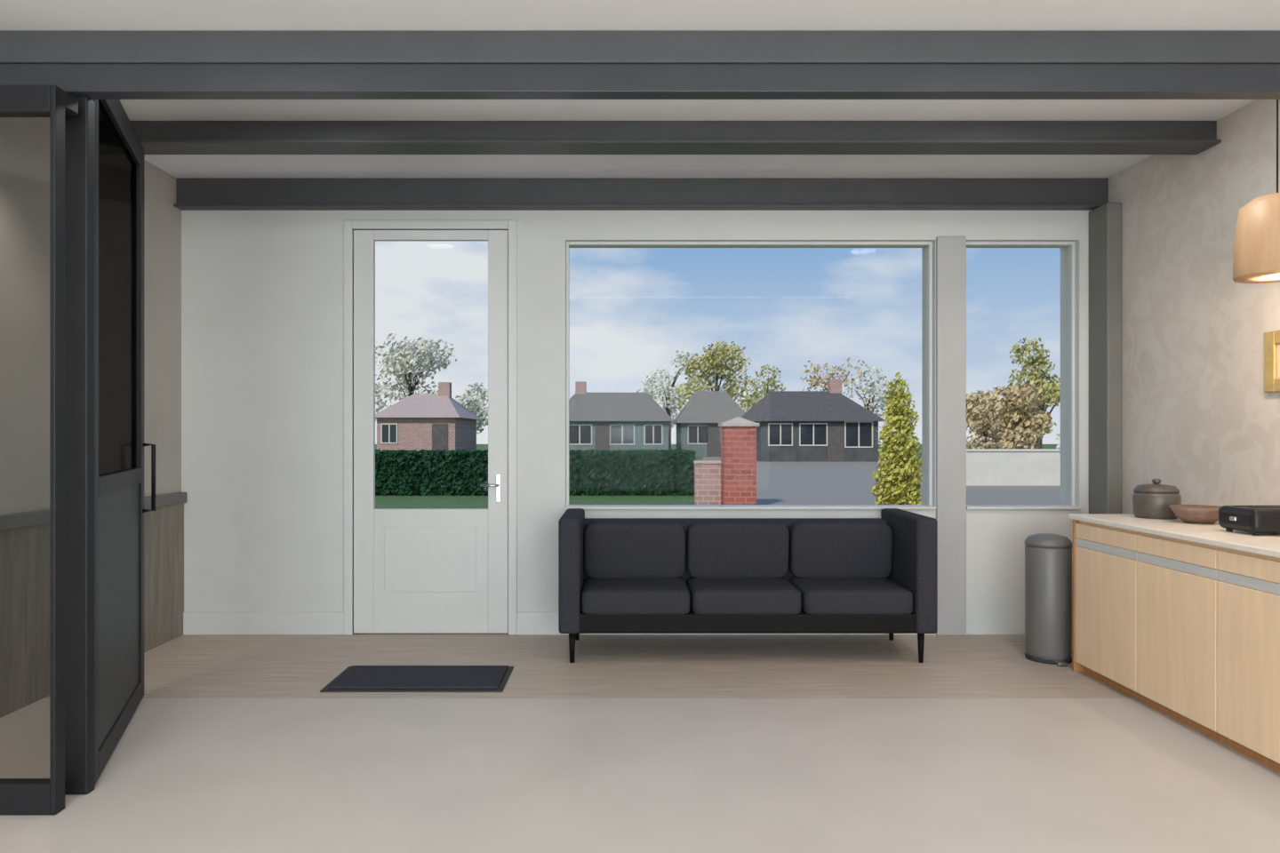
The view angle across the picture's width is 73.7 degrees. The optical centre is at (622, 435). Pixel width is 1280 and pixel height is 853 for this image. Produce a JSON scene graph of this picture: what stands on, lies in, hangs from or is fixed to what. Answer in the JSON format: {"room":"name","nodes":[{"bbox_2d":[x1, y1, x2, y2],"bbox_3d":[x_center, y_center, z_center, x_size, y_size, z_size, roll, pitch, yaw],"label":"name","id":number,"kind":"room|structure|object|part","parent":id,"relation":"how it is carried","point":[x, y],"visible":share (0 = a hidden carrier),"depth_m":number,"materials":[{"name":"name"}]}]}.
{"room":"waiting room","nodes":[
{"label":"waiting room","id":0,"kind":"room"},
{"bbox_2d":[0,117,181,515],"bbox_3d":[-3.200,-0.245,1.200,0.200,3.290,9.600,0,0,0],"label":"wall","id":1,"kind":"structure","parent":0,"point":[24,141],"depth_m":4.51,"materials":[{"name":"beige paint"}]},
{"bbox_2d":[0,85,78,815],"bbox_3d":[-2.591,0.054,3.208,1.008,2.692,0.135,0,0,0],"label":"window","id":2,"kind":"structure","parent":1,"relation":"in","point":[18,796],"depth_m":3.15,"materials":[{"name":"black metal"}]},
{"bbox_2d":[0,503,183,718],"bbox_3d":[-3.090,0.936,4.685,0.020,0.927,2.630,0,0,0],"label":"panelling","id":3,"kind":"object","parent":1,"relation":"attached to","point":[24,552],"visible":0.44,"depth_m":4.52,"materials":[{"name":"brown wood"}]},
{"bbox_2d":[0,492,187,531],"bbox_3d":[-3.078,0.435,4.685,0.045,0.075,2.630,0,0,0],"label":"rail","id":4,"kind":"object","parent":1,"relation":"attached to","point":[40,517],"visible":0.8,"depth_m":4.47,"materials":[{"name":"wood"}]},
{"bbox_2d":[181,210,1089,634],"bbox_3d":[0.140,-0.245,6.130,6.880,3.290,0.260,0,0,0],"label":"wall","id":5,"kind":"structure","parent":0,"point":[262,292],"depth_m":6.00,"materials":[{"name":"white paint"}]},
{"bbox_2d":[344,220,517,635],"bbox_3d":[-1.347,-0.055,6.016,1.214,2.910,0.169,0,0,0],"label":"door","id":6,"kind":"structure","parent":5,"relation":"in","point":[416,571],"depth_m":6.00,"materials":[{"name":"white paint"}]},
{"bbox_3d":[-1.347,0.869,5.998,0.646,0.461,0.004,0,0,0],"label":"kick panel","id":7,"kind":"part","parent":6,"relation":"part of","materials":[{"name":"white paint"}]},
{"bbox_3d":[-0.921,0.370,5.965,0.138,0.200,0.069,0,0,0],"label":"handle","id":8,"kind":"part","parent":6,"relation":"part of","materials":[{"name":"metal"}]},
{"bbox_2d":[183,612,935,635],"bbox_3d":[-0.440,1.320,5.991,5.280,0.160,0.018,0,0,0],"label":"baseboard","id":9,"kind":"structure","parent":5,"relation":"attached to","point":[194,623],"depth_m":5.98,"materials":[{"name":"white paint"}]},
{"bbox_2d":[565,241,935,509],"bbox_3d":[0.900,-0.428,6.040,2.600,1.894,0.140,0,0,0],"label":"window","id":10,"kind":"structure","parent":5,"relation":"in","point":[929,244],"depth_m":6.05,"materials":[{"name":"white paint"}]},
{"bbox_3d":[0.900,0.509,6.010,2.600,0.020,0.080,0,0,0],"label":"sill","id":11,"kind":"part","parent":10,"relation":"part of","materials":[{"name":"white paint"}]},
{"bbox_2d":[966,241,1080,509],"bbox_3d":[2.812,-0.428,6.040,0.800,1.894,0.140,0,0,0],"label":"window","id":12,"kind":"structure","parent":5,"relation":"in","point":[1071,244],"depth_m":6.05,"materials":[{"name":"white paint"}]},
{"bbox_3d":[2.812,0.509,6.010,0.800,0.020,0.080,0,0,0],"label":"sill","id":13,"kind":"part","parent":12,"relation":"part of","materials":[{"name":"white paint"}]},
{"bbox_2d":[0,632,1279,852],"bbox_3d":[0.140,1.460,1.330,6.880,0.120,9.860,0,0,0],"label":"floor","id":14,"kind":"structure","parent":0,"point":[232,744],"depth_m":3.67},
{"bbox_2d":[64,96,94,794],"bbox_3d":[-2.132,0.039,3.345,0.100,2.722,0.050,0,0,0],"label":"post","id":15,"kind":"object","parent":14,"relation":"on","point":[79,129],"visible":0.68,"depth_m":3.32,"materials":[{"name":"black metal"}]},
{"bbox_2d":[92,99,155,785],"bbox_3d":[-2.317,-0.070,3.972,0.110,2.920,1.280,0,0,-21],"label":"door","id":16,"kind":"structure","parent":15,"relation":"attached to","point":[119,444],"depth_m":3.96,"materials":[{"name":"smoked glass"},{"name":"black metal"},{"name":"grey painted metal"}]},
{"bbox_3d":[-2.341,-0.620,3.949,0.008,1.580,1.085,0,0,-21],"label":"pane","id":17,"kind":"part","parent":16,"relation":"part of","materials":[{"name":"clear glass"}]},
{"bbox_3d":[-2.340,0.770,3.950,0.030,1.040,1.085,0,0,-21],"label":"panel","id":18,"kind":"part","parent":16,"relation":"part of","materials":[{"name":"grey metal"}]},
{"bbox_3d":[-2.508,0.225,4.526,0.060,0.371,0.022,0,0,-21],"label":"pull handle","id":19,"kind":"part","parent":16,"relation":"part of","materials":[{"name":"black metal"}]},
{"bbox_2d":[320,665,513,692],"bbox_3d":[-1.151,1.390,4.900,0.995,0.020,0.499,0,0,0],"label":"doormat","id":20,"kind":"object","parent":14,"relation":"on","point":[354,678],"visible":1,"depth_m":4.84,"materials":[{"name":"black rubber"}]},
{"bbox_2d":[558,508,937,663],"bbox_3d":[0.766,0.953,5.550,2.309,0.895,0.740,0,0,0],"label":"sofa","id":21,"kind":"object","parent":14,"relation":"on","point":[616,575],"visible":1,"depth_m":5.36,"materials":[{"name":"black fabric"}]},
{"bbox_3d":[-0.324,0.858,5.550,0.130,0.705,0.740,0,0,0],"label":"armrest","id":22,"kind":"part","parent":21,"relation":"part of","materials":[{"name":"grey fabric"}]},
{"bbox_3d":[-0.308,1.304,5.260,0.044,0.191,0.044,0,0,0],"label":"leg","id":23,"kind":"part","parent":21,"relation":"part of","materials":[{"name":"black wood"}]},
{"bbox_3d":[-0.308,1.304,5.840,0.044,0.191,0.044,0,0,0],"label":"leg","id":24,"kind":"part","parent":21,"relation":"part of","materials":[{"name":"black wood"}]},
{"bbox_2d":[584,520,685,578],"bbox_3d":[0.083,0.760,5.675,0.668,0.390,0.174,0,0,0],"label":"cushion","id":25,"kind":"object","parent":21,"relation":"on","point":[612,548],"depth_m":5.60,"materials":[{"name":"grey fabric"}]},
{"bbox_2d":[581,577,690,615],"bbox_3d":[0.083,1.025,5.470,0.675,0.170,0.560,0,0,0],"label":"seat cushion","id":26,"kind":"object","parent":21,"relation":"on","point":[599,596],"depth_m":5.20,"materials":[{"name":"grey fabric"}]},
{"bbox_3d":[0.766,0.836,5.832,2.109,0.528,0.165,0,0,0],"label":"backrest","id":27,"kind":"part","parent":21,"relation":"part of","materials":[{"name":"grey fabric"}]},
{"bbox_2d":[687,520,789,578],"bbox_3d":[0.766,0.760,5.675,0.668,0.390,0.174,0,0,0],"label":"cushion","id":28,"kind":"object","parent":21,"relation":"on","point":[716,548],"depth_m":5.60,"materials":[{"name":"grey fabric"}]},
{"bbox_2d":[687,577,801,615],"bbox_3d":[0.766,1.025,5.470,0.675,0.170,0.560,0,0,0],"label":"seat cushion","id":29,"kind":"object","parent":21,"relation":"on","point":[706,596],"depth_m":5.20,"materials":[{"name":"grey fabric"}]},
{"bbox_2d":[788,520,892,578],"bbox_3d":[1.449,0.760,5.675,0.668,0.390,0.174,0,0,0],"label":"cushion","id":30,"kind":"object","parent":21,"relation":"on","point":[817,548],"depth_m":5.60,"materials":[{"name":"grey fabric"}]},
{"bbox_2d":[789,576,912,615],"bbox_3d":[1.449,1.025,5.470,0.675,0.170,0.560,0,0,0],"label":"seat cushion","id":31,"kind":"object","parent":21,"relation":"on","point":[819,596],"depth_m":5.20,"materials":[{"name":"grey fabric"}]},
{"bbox_3d":[1.841,1.304,5.840,0.044,0.191,0.044,0,0,0],"label":"leg","id":32,"kind":"part","parent":21,"relation":"part of","materials":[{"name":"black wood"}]},
{"bbox_3d":[1.856,0.858,5.550,0.130,0.705,0.740,0,0,0],"label":"armrest","id":33,"kind":"part","parent":21,"relation":"part of","materials":[{"name":"grey fabric"}]},
{"bbox_3d":[1.841,1.304,5.260,0.044,0.191,0.044,0,0,0],"label":"leg","id":34,"kind":"part","parent":21,"relation":"part of","materials":[{"name":"black wood"}]},
{"bbox_2d":[936,236,966,635],"bbox_3d":[2.306,0.003,6.035,0.202,2.795,0.130,0,0,0],"label":"post","id":35,"kind":"object","parent":14,"relation":"on","point":[950,251],"visible":0.84,"depth_m":5.97,"materials":[{"name":"grey paint"}]},
{"bbox_2d":[1024,533,1071,665],"bbox_3d":[2.666,1.008,5.312,0.268,0.785,0.324,0,0,0],"label":"pedal bin","id":36,"kind":"object","parent":14,"relation":"on","point":[1048,556],"visible":1,"depth_m":5.23,"materials":[{"name":"grey metal"}]},
{"bbox_3d":[2.666,0.651,5.340,0.268,0.073,0.268,0,0,0],"label":"lid","id":37,"kind":"part","parent":36,"relation":"part of","materials":[{"name":"grey metal"}]},
{"bbox_2d":[1088,202,1121,513],"bbox_3d":[3.327,-0.087,5.880,0.104,2.975,0.240,0,0,0],"label":"pillar","id":38,"kind":"structure","parent":14,"relation":"on","point":[1105,221],"depth_m":5.79,"materials":[{"name":"grey paint"}]},
{"bbox_2d":[1072,520,1145,703],"bbox_3d":[3.022,0.949,4.761,0.695,0.902,0.619,0,0,0],"label":"base cabinet","id":39,"kind":"object","parent":14,"relation":"on","point":[1106,556],"depth_m":4.73,"materials":[{"name":"brown wood"}]},
{"bbox_3d":[3.022,0.949,5.060,0.695,0.902,0.020,0,0,0],"label":"end panel","id":40,"kind":"part","parent":39,"relation":"part of","materials":[{"name":"beige wood"}]},
{"bbox_3d":[2.691,0.561,4.750,0.021,0.087,0.594,0,0,0],"label":"drawer","id":41,"kind":"part","parent":39,"relation":"part of","materials":[{"name":"brown wood"}]},
{"bbox_2d":[1136,532,1227,745],"bbox_3d":[3.025,0.949,4.150,0.690,0.902,0.598,0,0,0],"label":"base cabinet","id":42,"kind":"object","parent":14,"relation":"on","point":[1177,580],"visible":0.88,"depth_m":4.12,"materials":[{"name":"brown wood"}]},
{"bbox_3d":[2.691,0.561,4.150,0.021,0.087,0.594,0,0,0],"label":"drawer","id":43,"kind":"part","parent":42,"relation":"part of","materials":[{"name":"brown wood"}]},
{"bbox_2d":[1216,547,1279,772],"bbox_3d":[3.025,0.949,3.550,0.690,0.902,0.598,0,0,0],"label":"base cabinet","id":44,"kind":"object","parent":14,"relation":"on","point":[1248,587],"visible":0.94,"depth_m":3.65,"materials":[{"name":"brown wood"}]},
{"bbox_2d":[1068,513,1279,558],"bbox_3d":[3.018,0.483,4.168,0.720,0.030,1.835,0,0,0],"label":"countertop","id":45,"kind":"structure","parent":44,"relation":"on","point":[1266,544],"depth_m":4.15,"materials":[{"name":"stone"}]},
{"bbox_2d":[1132,479,1181,519],"bbox_3d":[3.036,0.357,4.850,0.236,0.222,0.236,0,0,0],"label":"pot","id":46,"kind":"object","parent":45,"relation":"on","point":[1153,500],"visible":0.95,"depth_m":4.76,"materials":[{"name":"brown ceramic"}]},
{"bbox_3d":[3.036,0.298,4.850,0.224,0.044,0.224,0,0,0],"label":"lid","id":47,"kind":"part","parent":46,"relation":"part of","materials":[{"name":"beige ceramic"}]},
{"bbox_3d":[3.036,0.262,4.850,0.048,0.031,0.048,0,0,0],"label":"knob","id":48,"kind":"part","parent":46,"relation":"part of","materials":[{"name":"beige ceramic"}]},
{"bbox_2d":[1168,504,1220,524],"bbox_3d":[3.081,0.424,4.560,0.270,0.088,0.270,0,0,0],"label":"wooden bowl","id":49,"kind":"object","parent":45,"relation":"on","point":[1188,514],"visible":0.91,"depth_m":4.49,"materials":[{"name":"brown wood"}]},
{"bbox_2d":[1218,505,1279,535],"bbox_3d":[3.071,0.404,4.080,0.312,0.128,0.260,0,0,0],"label":"toaster","id":50,"kind":"object","parent":45,"relation":"on","point":[1258,520],"visible":1,"depth_m":3.99,"materials":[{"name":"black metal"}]},
{"bbox_3d":[2.921,0.398,4.080,0.013,0.020,0.040,0,0,0],"label":"lever","id":51,"kind":"part","parent":50,"relation":"part of","materials":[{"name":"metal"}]},
{"bbox_3d":[2.691,0.561,3.550,0.021,0.087,0.594,0,0,0],"label":"drawer","id":52,"kind":"part","parent":44,"relation":"part of","materials":[{"name":"brown wood"}]},
{"bbox_2d":[0,0,1279,178],"bbox_3d":[0.140,-1.732,1.330,6.880,0.357,9.860,0,0,0],"label":"ceiling","id":53,"kind":"structure","parent":0,"point":[15,15],"depth_m":4.58,"materials":[{"name":"white paint"}]},
{"bbox_2d":[0,31,1279,99],"bbox_3d":[0.140,-1.556,3.330,6.480,0.468,0.120,0,0,0],"label":"beam","id":54,"kind":"structure","parent":53,"relation":"attached to","point":[93,65],"depth_m":3.28,"materials":[{"name":"grey metal"}]},
{"bbox_2d":[173,178,1108,210],"bbox_3d":[0.140,-1.686,5.947,6.480,0.208,0.104,0,0,0],"label":"beam","id":55,"kind":"structure","parent":53,"relation":"attached to","point":[192,194],"depth_m":5.93,"materials":[{"name":"grey metal"}]},
{"bbox_2d":[129,120,1221,154],"bbox_3d":[0.140,-1.721,4.918,6.480,0.138,0.210,0,0,0],"label":"beam","id":56,"kind":"structure","parent":53,"relation":"attached to","point":[156,137],"depth_m":4.85,"materials":[{"name":"grey metal"}]},
{"bbox_2d":[1232,99,1279,283],"bbox_3d":[2.994,-1.257,3.900,0.333,1.067,0.333,0,0,0],"label":"pendant lamp","id":57,"kind":"object","parent":53,"relation":"hanging from","point":[1256,248],"visible":0.92,"depth_m":3.84,"materials":[{"name":"brown wood"}]},
{"bbox_3d":[2.994,-0.912,3.900,0.333,0.378,0.333,0,0,0],"label":"lamp shade","id":58,"kind":"part","parent":57,"relation":"part of","materials":[{"name":"brown wood"}]},
{"bbox_3d":[2.994,-1.432,3.900,0.007,0.675,0.007,0,0,23],"label":"cord","id":59,"kind":"part","parent":57,"relation":"part of","materials":[{"name":"black metal"}]},
{"bbox_2d":[1108,99,1279,513],"bbox_3d":[3.480,-0.245,1.200,0.200,3.290,9.600,0,0,0],"label":"wall","id":60,"kind":"structure","parent":0,"point":[1198,418],"depth_m":5.01,"materials":[{"name":"beige mottled plaster"}]},
{"bbox_2d":[1264,329,1279,392],"bbox_3d":[3.365,-0.381,4.207,0.029,0.316,0.500,0,0,0],"label":"picture","id":61,"kind":"object","parent":60,"relation":"attached to","point":[1271,340],"visible":1,"depth_m":4.40,"materials":[{"name":"gold paper"}]},
{"bbox_2d":[1277,344,1279,378],"bbox_3d":[3.373,-0.381,4.207,0.010,0.176,0.360,0,0,0],"label":"print","id":62,"kind":"object","parent":61,"relation":"attached to","point":[1278,345],"depth_m":4.38,"materials":[{"name":"white paper"}]},
{"label":"outside","id":63,"kind":"structure","parent":0,"visible":0},
{"bbox_2d":[702,456,1060,504],"bbox_3d":[15.620,1.416,35.500,28.760,0.001,45.000,0,0,0],"label":"driveway","id":64,"kind":"structure","parent":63,"point":[777,483],"depth_m":22.85,"materials":[{"name":"grey concrete"}]},
{"bbox_2d":[718,416,759,504],"bbox_3d":[2.300,0.523,16.900,0.722,1.793,0.700,0,0,0],"label":"gate pier","id":65,"kind":"structure","parent":64,"relation":"on","point":[738,435],"depth_m":16.60,"materials":[{"name":"red brick"}]},
{"bbox_2d":[741,379,884,462],"bbox_3d":[10.637,-0.934,50.000,7.025,4.708,8.700,0,0,0],"label":"house","id":66,"kind":"structure","parent":64,"relation":"on","point":[828,426],"depth_m":46.00,"materials":[{"name":"tile"}]},
{"bbox_3d":[8.529,-0.050,45.987,1.200,1.100,0.015,0,0,0],"label":"pane","id":67,"kind":"part","parent":66,"relation":"part of","materials":[{"name":"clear glass"}]},
{"bbox_3d":[10.302,-0.050,45.987,1.400,1.100,0.015,0,0,0],"label":"pane","id":68,"kind":"part","parent":66,"relation":"part of","materials":[{"name":"clear glass"}]},
{"bbox_3d":[11.500,0.385,45.975,0.900,2.070,0.050,0,0,0],"label":"door","id":69,"kind":"part","parent":66,"relation":"part of","materials":[{"name":"tile"}]},
{"bbox_3d":[12.746,-0.050,45.987,1.400,1.300,0.015,0,0,0],"label":"pane","id":70,"kind":"part","parent":66,"relation":"part of","materials":[{"name":"clear glass"}]},
{"bbox_2d":[966,390,1008,448],"bbox_3d":[15.437,-0.251,36.060,2.651,3.351,3.002,0,0,0],"label":"bush","id":71,"kind":"object","parent":64,"relation":"on","point":[979,412],"visible":0.64,"depth_m":35.69,"materials":[{"name":"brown plant"}]},
{"bbox_2d":[966,448,1060,486],"bbox_3d":[12.400,0.905,24.125,6.760,1.030,0.330,0,0,0],"label":"wall","id":72,"kind":"structure","parent":64,"relation":"on","point":[984,467],"depth_m":24.00,"materials":[{"name":"white paint"}]},
{"bbox_2d":[985,380,1056,448],"bbox_3d":[13.967,-0.245,30.157,2.362,3.339,2.052,0,0,0],"label":"bush","id":73,"kind":"object","parent":64,"relation":"on","point":[1023,418],"visible":0.9,"depth_m":29.74,"materials":[{"name":"grey plant"}]},
{"bbox_2d":[1007,336,1060,448],"bbox_3d":[19.651,-1.603,40.095,3.456,6.054,3.131,0,0,-41],"label":"tree","id":74,"kind":"object","parent":64,"relation":"on","point":[1052,388],"visible":0.57,"depth_m":39.90,"materials":[{"name":"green plant"}]},
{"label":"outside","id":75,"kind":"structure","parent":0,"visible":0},
{"bbox_2d":[375,444,1060,508],"bbox_3d":[0.000,1.520,73.135,180.000,0.200,133.730,0,0,0],"label":"ground","id":76,"kind":"structure","parent":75,"point":[388,501],"depth_m":18.55,"materials":[{"name":"green plant"}]},
{"bbox_2d":[375,333,457,420],"bbox_3d":[-14.508,-2.728,58.019,6.383,8.304,5.279,0,0,25],"label":"tree","id":77,"kind":"object","parent":76,"relation":"on","point":[404,364],"visible":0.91,"depth_m":57.59,"materials":[{"name":"grey plant"}]},
{"bbox_2d":[375,382,482,454],"bbox_3d":[-11.600,-0.890,51.500,5.100,4.620,7.700,0,0,0],"label":"house","id":78,"kind":"structure","parent":76,"relation":"on","point":[419,421],"depth_m":48.01,"materials":[{"name":"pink brick"}]},
{"bbox_3d":[-13.100,-0.100,47.987,0.800,1.000,0.015,0,0,0],"label":"pane","id":79,"kind":"part","parent":78,"relation":"part of","materials":[{"name":"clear glass"}]},
{"bbox_3d":[-10.250,0.385,47.975,0.900,2.070,0.050,0,0,0],"label":"door","id":80,"kind":"part","parent":78,"relation":"part of","materials":[{"name":"tile"}]},
{"bbox_2d":[455,382,487,434],"bbox_3d":[-11.667,-1.394,66.862,3.472,5.636,3.912,0,0,0],"label":"tree","id":81,"kind":"object","parent":76,"relation":"on","point":[469,399],"visible":0.56,"depth_m":66.83,"materials":[{"name":"grey plant"}]},
{"bbox_2d":[375,448,696,495],"bbox_3d":[-3.307,0.896,20.479,10.133,1.164,1.062,0,0,0],"label":"hedge","id":82,"kind":"object","parent":76,"relation":"on","point":[458,472],"visible":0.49,"depth_m":20.06,"materials":[{"name":"green plant"}]},
{"bbox_2d":[569,381,673,451],"bbox_3d":[-0.704,-1.048,56.000,7.742,4.937,8.700,0,0,0],"label":"house","id":83,"kind":"structure","parent":76,"relation":"on","point":[612,421],"depth_m":51.99,"materials":[{"name":"grey stone"}]},
{"bbox_3d":[-2.600,-0.050,51.987,1.400,1.100,0.015,0,0,0],"label":"pane","id":84,"kind":"part","parent":83,"relation":"part of","materials":[{"name":"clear glass"}]},
{"bbox_3d":[-1.192,0.385,51.975,0.900,2.070,0.050,0,0,0],"label":"door","id":85,"kind":"part","parent":83,"relation":"part of","materials":[{"name":"tile"}]},
{"bbox_3d":[0.000,-0.050,51.987,1.400,1.100,0.015,0,0,0],"label":"pane","id":86,"kind":"part","parent":83,"relation":"part of","materials":[{"name":"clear glass"}]},
{"bbox_3d":[1.896,-0.050,51.987,1.000,1.100,0.015,0,0,0],"label":"pane","id":87,"kind":"part","parent":83,"relation":"part of","materials":[{"name":"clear glass"}]},
{"bbox_2d":[636,349,700,450],"bbox_3d":[4.032,-3.274,80.207,6.399,9.397,5.924,0,0,0],"label":"tree","id":88,"kind":"object","parent":76,"relation":"on","point":[669,399],"visible":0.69,"depth_m":79.75,"materials":[{"name":"grey plant"}]},
{"bbox_2d":[693,460,721,504],"bbox_3d":[1.705,0.963,17.110,0.546,0.913,0.260,0,0,0],"label":"wall","id":89,"kind":"structure","parent":76,"relation":"on","point":[708,474],"depth_m":17.00,"materials":[{"name":"pink brick"}]},
{"bbox_2d":[671,391,744,456],"bbox_3d":[6.067,-0.807,58.500,5.133,4.453,5.700,0,0,0],"label":"house","id":90,"kind":"structure","parent":76,"relation":"on","point":[698,429],"depth_m":56.07,"materials":[{"name":"grey stone"}]},
{"bbox_3d":[4.958,-0.050,55.987,1.200,1.100,0.015,0,0,0],"label":"pane","id":91,"kind":"part","parent":90,"relation":"part of","materials":[{"name":"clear glass"}]},
{"bbox_3d":[6.008,0.385,55.975,0.900,2.070,0.050,0,0,0],"label":"door","id":92,"kind":"part","parent":90,"relation":"part of","materials":[{"name":"tile"}]},
{"bbox_2d":[674,340,766,408],"bbox_3d":[7.783,-3.107,68.517,7.409,9.063,5.903,0,0,0],"label":"tree","id":93,"kind":"object","parent":76,"relation":"on","point":[716,363],"visible":0.87,"depth_m":67.63,"materials":[{"name":"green plant"}]},
{"bbox_2d":[737,364,786,413],"bbox_3d":[13.675,-2.711,82.173,5.533,8.270,4.638,0,0,0],"label":"tree","id":94,"kind":"object","parent":76,"relation":"on","point":[773,371],"visible":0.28,"depth_m":81.44,"materials":[{"name":"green plant"}]},
{"bbox_2d":[800,357,865,391],"bbox_3d":[14.855,-2.012,60.349,4.348,6.872,4.024,0,0,0],"label":"tree","id":95,"kind":"object","parent":76,"relation":"on","point":[828,377],"visible":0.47,"depth_m":60.06,"materials":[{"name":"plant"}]},
{"bbox_2d":[842,364,901,418],"bbox_3d":[18.582,-2.020,64.353,4.498,6.889,3.891,0,0,0],"label":"tree","id":96,"kind":"object","parent":76,"relation":"on","point":[869,405],"visible":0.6,"depth_m":63.98,"materials":[{"name":"grey plant"}]},
{"bbox_2d":[871,371,921,504],"bbox_3d":[5.273,0.203,16.207,1.080,2.821,0.984,0,0,0],"label":"conifer","id":97,"kind":"object","parent":76,"relation":"on","point":[896,490],"visible":0.93,"depth_m":16.05,"materials":[{"name":"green plant"}]},
{"bbox_2d":[1055,432,1060,448],"bbox_3d":[25.344,-0.221,45.971,3.148,3.633,3.384,0,0,-22],"label":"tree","id":98,"kind":"object","parent":76,"relation":"on","point":[1058,435],"visible":0.02,"depth_m":46.69,"materials":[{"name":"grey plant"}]}
]}

